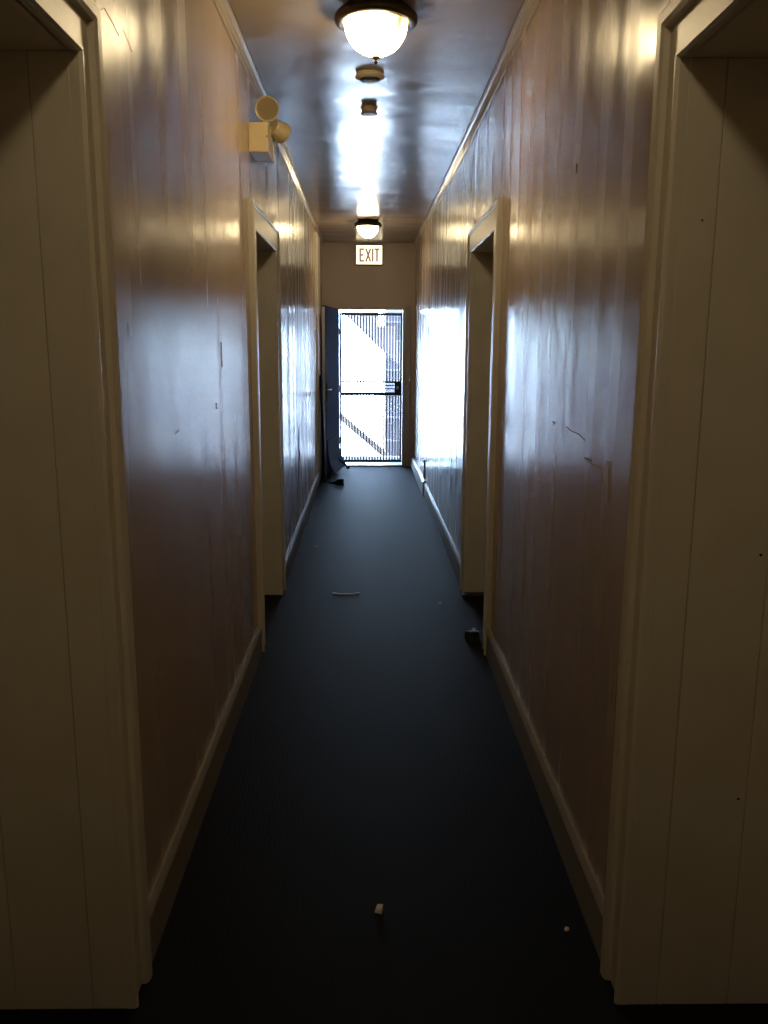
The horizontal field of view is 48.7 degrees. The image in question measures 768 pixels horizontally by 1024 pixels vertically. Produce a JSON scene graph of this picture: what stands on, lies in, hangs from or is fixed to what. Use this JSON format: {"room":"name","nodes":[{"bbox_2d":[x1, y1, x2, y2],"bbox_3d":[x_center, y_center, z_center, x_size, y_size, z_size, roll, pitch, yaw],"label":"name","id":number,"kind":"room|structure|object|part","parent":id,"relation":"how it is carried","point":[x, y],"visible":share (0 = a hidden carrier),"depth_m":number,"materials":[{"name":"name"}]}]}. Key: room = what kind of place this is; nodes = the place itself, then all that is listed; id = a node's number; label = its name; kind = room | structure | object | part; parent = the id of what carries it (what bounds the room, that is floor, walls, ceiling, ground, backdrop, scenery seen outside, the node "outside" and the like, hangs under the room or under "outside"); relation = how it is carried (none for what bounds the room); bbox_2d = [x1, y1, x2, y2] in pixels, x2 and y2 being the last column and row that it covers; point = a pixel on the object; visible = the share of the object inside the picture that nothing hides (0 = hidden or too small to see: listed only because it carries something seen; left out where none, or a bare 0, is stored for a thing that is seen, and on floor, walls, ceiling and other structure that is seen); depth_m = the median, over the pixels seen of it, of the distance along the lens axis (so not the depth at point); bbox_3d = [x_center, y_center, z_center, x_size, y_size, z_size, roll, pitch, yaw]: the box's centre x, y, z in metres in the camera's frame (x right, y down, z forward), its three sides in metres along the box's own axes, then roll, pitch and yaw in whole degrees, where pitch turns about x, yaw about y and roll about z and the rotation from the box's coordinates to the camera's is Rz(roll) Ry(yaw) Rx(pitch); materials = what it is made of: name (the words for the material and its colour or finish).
{"room":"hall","nodes":[
{"label":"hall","id":0,"kind":"room"},
{"bbox_2d":[26,0,322,895],"bbox_3d":[-1.054,-0.674,4.090,0.796,2.950,14.720,0,11,-1],"label":"wall","id":1,"kind":"structure","parent":0,"point":[180,99],"depth_m":2.77,"materials":[{"name":"beige paint"}]},
{"bbox_2d":[0,0,152,1008],"bbox_3d":[-0.860,0.184,1.389,0.552,2.300,1.223,0,11,-1],"label":"door","id":2,"kind":"structure","parent":1,"relation":"in","point":[75,921],"depth_m":1.88,"materials":[{"name":"beige paint"}]},
{"bbox_2d":[148,625,261,962],"bbox_3d":[-0.642,0.898,3.355,0.024,0.150,2.357,0,11,-1],"label":"baseboard","id":3,"kind":"structure","parent":1,"relation":"attached to","point":[164,890],"depth_m":2.83,"materials":[{"name":"beige paint"}]},
{"bbox_2d":[247,198,285,651],"bbox_3d":[-0.918,-0.497,4.886,0.550,2.300,1.190,0,11,-1],"label":"door","id":4,"kind":"structure","parent":1,"relation":"in","point":[263,236],"depth_m":5.25,"materials":[{"name":"beige paint"}]},
{"bbox_2d":[212,0,323,246],"bbox_3d":[-0.645,-2.067,3.816,0.064,0.056,14.700,0,11,-1],"label":"trim","id":5,"kind":"structure","parent":1,"relation":"attached to","point":[223,7],"depth_m":4.06,"materials":[{"name":"paint"}]},
{"bbox_2d":[248,95,290,162],"bbox_3d":[-0.565,-1.902,4.218,0.190,0.265,0.247,0,11,-1],"label":"emergency light","id":6,"kind":"object","parent":1,"relation":"attached to","point":[261,135],"visible":1,"depth_m":4.12,"materials":[{"name":"beige plastic"}]},
{"bbox_2d":[285,459,322,582],"bbox_3d":[-0.748,-0.128,8.624,0.024,0.150,6.000,0,11,-1],"label":"baseboard","id":7,"kind":"structure","parent":1,"relation":"attached to","point":[293,547],"depth_m":7.20,"materials":[{"name":"beige paint"}]},
{"bbox_2d":[315,232,321,470],"bbox_3d":[-0.782,-1.883,10.126,0.030,2.720,0.620,0,11,-1],"label":"trim","id":8,"kind":"structure","parent":1,"relation":"attached to","point":[317,239],"depth_m":9.93,"materials":[{"name":"beige paint"}]},
{"bbox_2d":[322,242,415,465],"bbox_3d":[-0.178,-3.497,11.161,14.000,8.200,0.250,0,11,-1],"label":"wall","id":9,"kind":"structure","parent":0,"point":[344,283],"depth_m":11.13,"materials":[{"name":"beige paint"}]},
{"bbox_2d":[356,244,382,265],"bbox_3d":[-0.192,-3.342,11.030,0.349,0.259,0.067,0,11,-1],"label":"exit sign","id":10,"kind":"object","parent":9,"relation":"attached to","point":[366,254],"visible":1,"depth_m":11.00,"materials":[{"name":"white plastic"}]},
{"bbox_2d":[336,306,410,465],"bbox_3d":[-0.142,-1.692,11.477,0.984,2.135,0.220,0,11,-1],"label":"door frame","id":11,"kind":"structure","parent":9,"relation":"in","point":[406,324],"depth_m":11.38,"materials":[{"name":"grey paint"}]},
{"bbox_2d":[321,305,348,474],"bbox_3d":[-0.585,-1.553,10.834,0.245,2.065,1.073,1,11,5],"label":"metal door","id":12,"kind":"structure","parent":11,"relation":"attached to","point":[335,462],"depth_m":10.70,"materials":[{"name":"blue paint"}]},
{"bbox_3d":[-0.606,-0.764,10.951,0.110,0.410,0.897,1,11,6],"label":"kick plate","id":13,"kind":"part","parent":12,"relation":"part of","materials":[{"name":"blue metal"}]},
{"bbox_2d":[339,313,401,461],"bbox_3d":[-0.186,-1.668,11.473,0.854,2.000,0.076,0,11,-1],"label":"security gate","id":14,"kind":"object","parent":11,"relation":"attached to","point":[397,385],"visible":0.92,"depth_m":11.46,"materials":[{"name":"metal"}]},
{"bbox_3d":[-0.215,-1.712,11.472,0.713,0.014,0.012,0,11,-1],"label":"rail","id":15,"kind":"part","parent":14,"relation":"part of","materials":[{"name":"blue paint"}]},
{"bbox_3d":[-0.215,-1.671,11.480,0.713,0.014,0.012,0,11,-1],"label":"rail","id":16,"kind":"part","parent":14,"relation":"part of","materials":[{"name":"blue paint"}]},
{"bbox_3d":[-0.179,-1.757,11.464,0.785,0.024,0.028,0,11,-1],"label":"rail","id":17,"kind":"part","parent":14,"relation":"part of","materials":[{"name":"metal"}]},
{"bbox_3d":[-0.175,-2.635,11.293,0.785,0.034,0.028,0,11,-1],"label":"rail","id":18,"kind":"part","parent":14,"relation":"part of","materials":[{"name":"metal"}]},
{"bbox_3d":[-0.179,-1.603,11.494,0.785,0.045,0.028,0,11,-1],"label":"rail","id":19,"kind":"part","parent":14,"relation":"part of","materials":[{"name":"black metal"}]},
{"bbox_3d":[-0.184,-0.706,11.669,0.785,0.036,0.028,0,11,-1],"label":"rail","id":20,"kind":"part","parent":14,"relation":"part of","materials":[{"name":"black metal"}]},
{"bbox_3d":[0.314,-1.673,11.392,0.075,2.135,0.030,0,11,-1],"label":"casing","id":21,"kind":"part","parent":11,"relation":"part of","materials":[{"name":"brown paint"}]},
{"bbox_2d":[228,0,524,242],"bbox_3d":[-0.060,-2.177,3.829,2.800,0.150,15.150,0,11,-1],"label":"ceiling","id":22,"kind":"structure","parent":0,"point":[389,167],"depth_m":4.59,"materials":[{"name":"paint"}]},
{"bbox_2d":[354,219,381,240],"bbox_3d":[-0.173,-3.027,9.138,0.301,0.210,0.301,0,11,-1],"label":"ceiling light","id":23,"kind":"object","parent":22,"relation":"attached to","point":[367,228],"visible":1,"depth_m":9.05,"materials":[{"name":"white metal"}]},
{"bbox_2d":[360,105,377,116],"bbox_3d":[-0.085,-2.270,4.804,0.100,0.040,0.100,0,11,-1],"label":"ceiling sensor","id":24,"kind":"object","parent":22,"relation":"attached to","point":[367,110],"visible":1,"depth_m":4.77,"materials":[{"name":"plastic"}]},
{"bbox_2d":[355,70,384,83],"bbox_3d":[-0.070,-2.157,4.215,0.148,0.037,0.148,0,11,-1],"label":"smoke detector","id":25,"kind":"object","parent":22,"relation":"attached to","point":[365,76],"visible":1,"depth_m":4.18,"materials":[{"name":"plastic"}]},
{"bbox_2d":[334,0,417,64],"bbox_3d":[-0.032,-1.911,3.408,0.334,0.210,0.334,0,11,-1],"label":"ceiling light","id":26,"kind":"object","parent":22,"relation":"attached to","point":[375,29],"visible":1,"depth_m":3.32,"materials":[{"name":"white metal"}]},
{"bbox_2d":[0,466,767,1023],"bbox_3d":[-0.074,0.832,4.415,2.800,0.120,15.150,0,11,-1],"label":"floor","id":27,"kind":"structure","parent":0,"point":[374,756],"depth_m":2.82,"materials":[{"name":"grey carpet"}]},
{"bbox_2d":[319,375,326,482],"bbox_3d":[-0.730,-0.999,10.166,0.066,1.270,0.240,0,11,-1],"label":"wooden board","id":28,"kind":"object","parent":27,"relation":"on","point":[320,376],"visible":1,"depth_m":10.08,"materials":[{"name":"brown wood"}]},
{"bbox_2d":[326,479,343,484],"bbox_3d":[-0.583,-0.373,10.083,0.070,0.074,0.270,-9,14,-39],"label":"wedge","id":29,"kind":"object","parent":27,"relation":"on","point":[339,481],"visible":1,"depth_m":9.99,"materials":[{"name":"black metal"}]},
{"bbox_2d":[333,592,359,594],"bbox_3d":[-0.250,0.537,5.589,0.180,0.007,0.042,0,11,-1],"label":"thread","id":30,"kind":"object","parent":27,"relation":"on","point":[333,592],"visible":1,"depth_m":5.58,"materials":[{"name":"fabric"}]},
{"bbox_2d":[374,904,382,913],"bbox_3d":[-0.014,1.145,2.449,0.021,0.017,0.022,4,12,18],"label":"paper scrap","id":31,"kind":"object","parent":27,"relation":"on","point":[379,908],"visible":1,"depth_m":2.44,"materials":[{"name":"beige paper"}]},
{"bbox_2d":[464,629,479,642],"bbox_3d":[0.492,0.683,4.726,0.085,0.058,0.107,0,11,-1],"label":"lump","id":32,"kind":"object","parent":27,"relation":"on","point":[472,636],"visible":1,"depth_m":4.70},
{"bbox_2d":[462,592,483,598],"bbox_3d":[0.608,0.543,5.528,0.200,0.028,0.065,0,11,-1],"label":"strip","id":33,"kind":"object","parent":27,"relation":"on","point":[465,595],"visible":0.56,"depth_m":5.50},
{"bbox_2d":[414,0,717,894],"bbox_3d":[0.921,-0.671,4.123,0.792,2.950,14.720,0,11,-1],"label":"wall","id":34,"kind":"structure","parent":0,"point":[563,138],"depth_m":2.85,"materials":[{"name":"beige paint"}]},
{"bbox_2d":[423,458,424,478],"bbox_3d":[0.447,-0.477,9.451,0.019,0.230,0.120,0,11,-1],"label":"trim","id":35,"kind":"structure","parent":34,"relation":"attached to","point":[423,458],"depth_m":9.42,"materials":[{"name":"beige paint"}]},
{"bbox_2d":[411,455,459,584],"bbox_3d":[0.456,-0.135,8.642,0.038,0.168,6.000,0,11,-1],"label":"baseboard","id":36,"kind":"structure","parent":34,"relation":"attached to","point":[451,551],"depth_m":7.45,"materials":[{"name":"beige paint"}]},
{"bbox_2d":[413,0,540,247],"bbox_3d":[0.549,-2.065,3.835,0.064,0.056,14.700,0,11,-1],"label":"trim","id":37,"kind":"structure","parent":34,"relation":"attached to","point":[529,7],"depth_m":4.38,"materials":[{"name":"paint"}]},
{"bbox_2d":[460,198,502,655],"bbox_3d":[0.799,-0.488,4.885,0.550,2.300,1.250,0,11,-1],"label":"door","id":38,"kind":"structure","parent":34,"relation":"in","point":[484,242],"depth_m":5.28,"materials":[{"name":"beige paint"}]},
{"bbox_2d":[486,628,603,960],"bbox_3d":[0.570,0.905,3.346,0.024,0.150,2.297,0,11,-1],"label":"baseboard","id":39,"kind":"structure","parent":34,"relation":"attached to","point":[589,894],"depth_m":2.85,"materials":[{"name":"beige paint"}]},
{"bbox_2d":[600,0,767,1004],"bbox_3d":[0.855,0.187,1.417,0.552,2.300,1.223,0,11,-1],"label":"door","id":40,"kind":"structure","parent":34,"relation":"in","point":[685,914],"depth_m":1.90,"materials":[{"name":"beige paint"}]},
{"label":"outside","id":41,"kind":"structure","parent":0,"visible":0},
{"bbox_2d":[339,361,380,455],"bbox_3d":[-1.431,-14.412,88.159,120.000,0.200,141.400,0,11,-1],"label":"ground","id":42,"kind":"structure","parent":41,"point":[343,390],"depth_m":38.98,"materials":[{"name":"concrete"}]},
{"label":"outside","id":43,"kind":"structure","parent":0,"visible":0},
{"bbox_3d":[-0.254,-0.249,15.409,120.000,0.200,6.850,0,11,-1],"label":"ground","id":44,"kind":"structure","parent":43,"visible":0},
{"bbox_2d":[342,414,390,455],"bbox_3d":[-0.210,-0.816,13.297,1.225,1.720,0.060,0,11,-1],"label":"stair railing","id":45,"kind":"object","parent":44,"relation":"on","point":[342,414],"visible":0.1,"depth_m":13.20,"materials":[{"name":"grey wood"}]},
{"bbox_2d":[341,310,399,364],"bbox_3d":[0.666,-1.830,13.359,3.584,3.695,1.040,0,11,-1],"label":"staircase","id":46,"kind":"structure","parent":44,"relation":"on","point":[343,311],"depth_m":12.66,"materials":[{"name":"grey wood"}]},
{"bbox_2d":[342,456,400,462],"bbox_3d":[0.123,-0.892,12.311,2.550,2.250,0.998,0,11,-1],"label":"porch","id":47,"kind":"object","parent":44,"relation":"on","point":[342,456],"visible":0.02,"depth_m":12.54,"materials":[{"name":"grey concrete"}]},
{"bbox_2d":[381,310,402,455],"bbox_3d":[3.130,-4.282,16.844,6.800,7.200,6.000,0,11,-1],"label":"house","id":48,"kind":"structure","parent":44,"relation":"on","point":[382,311],"depth_m":14.54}
]}

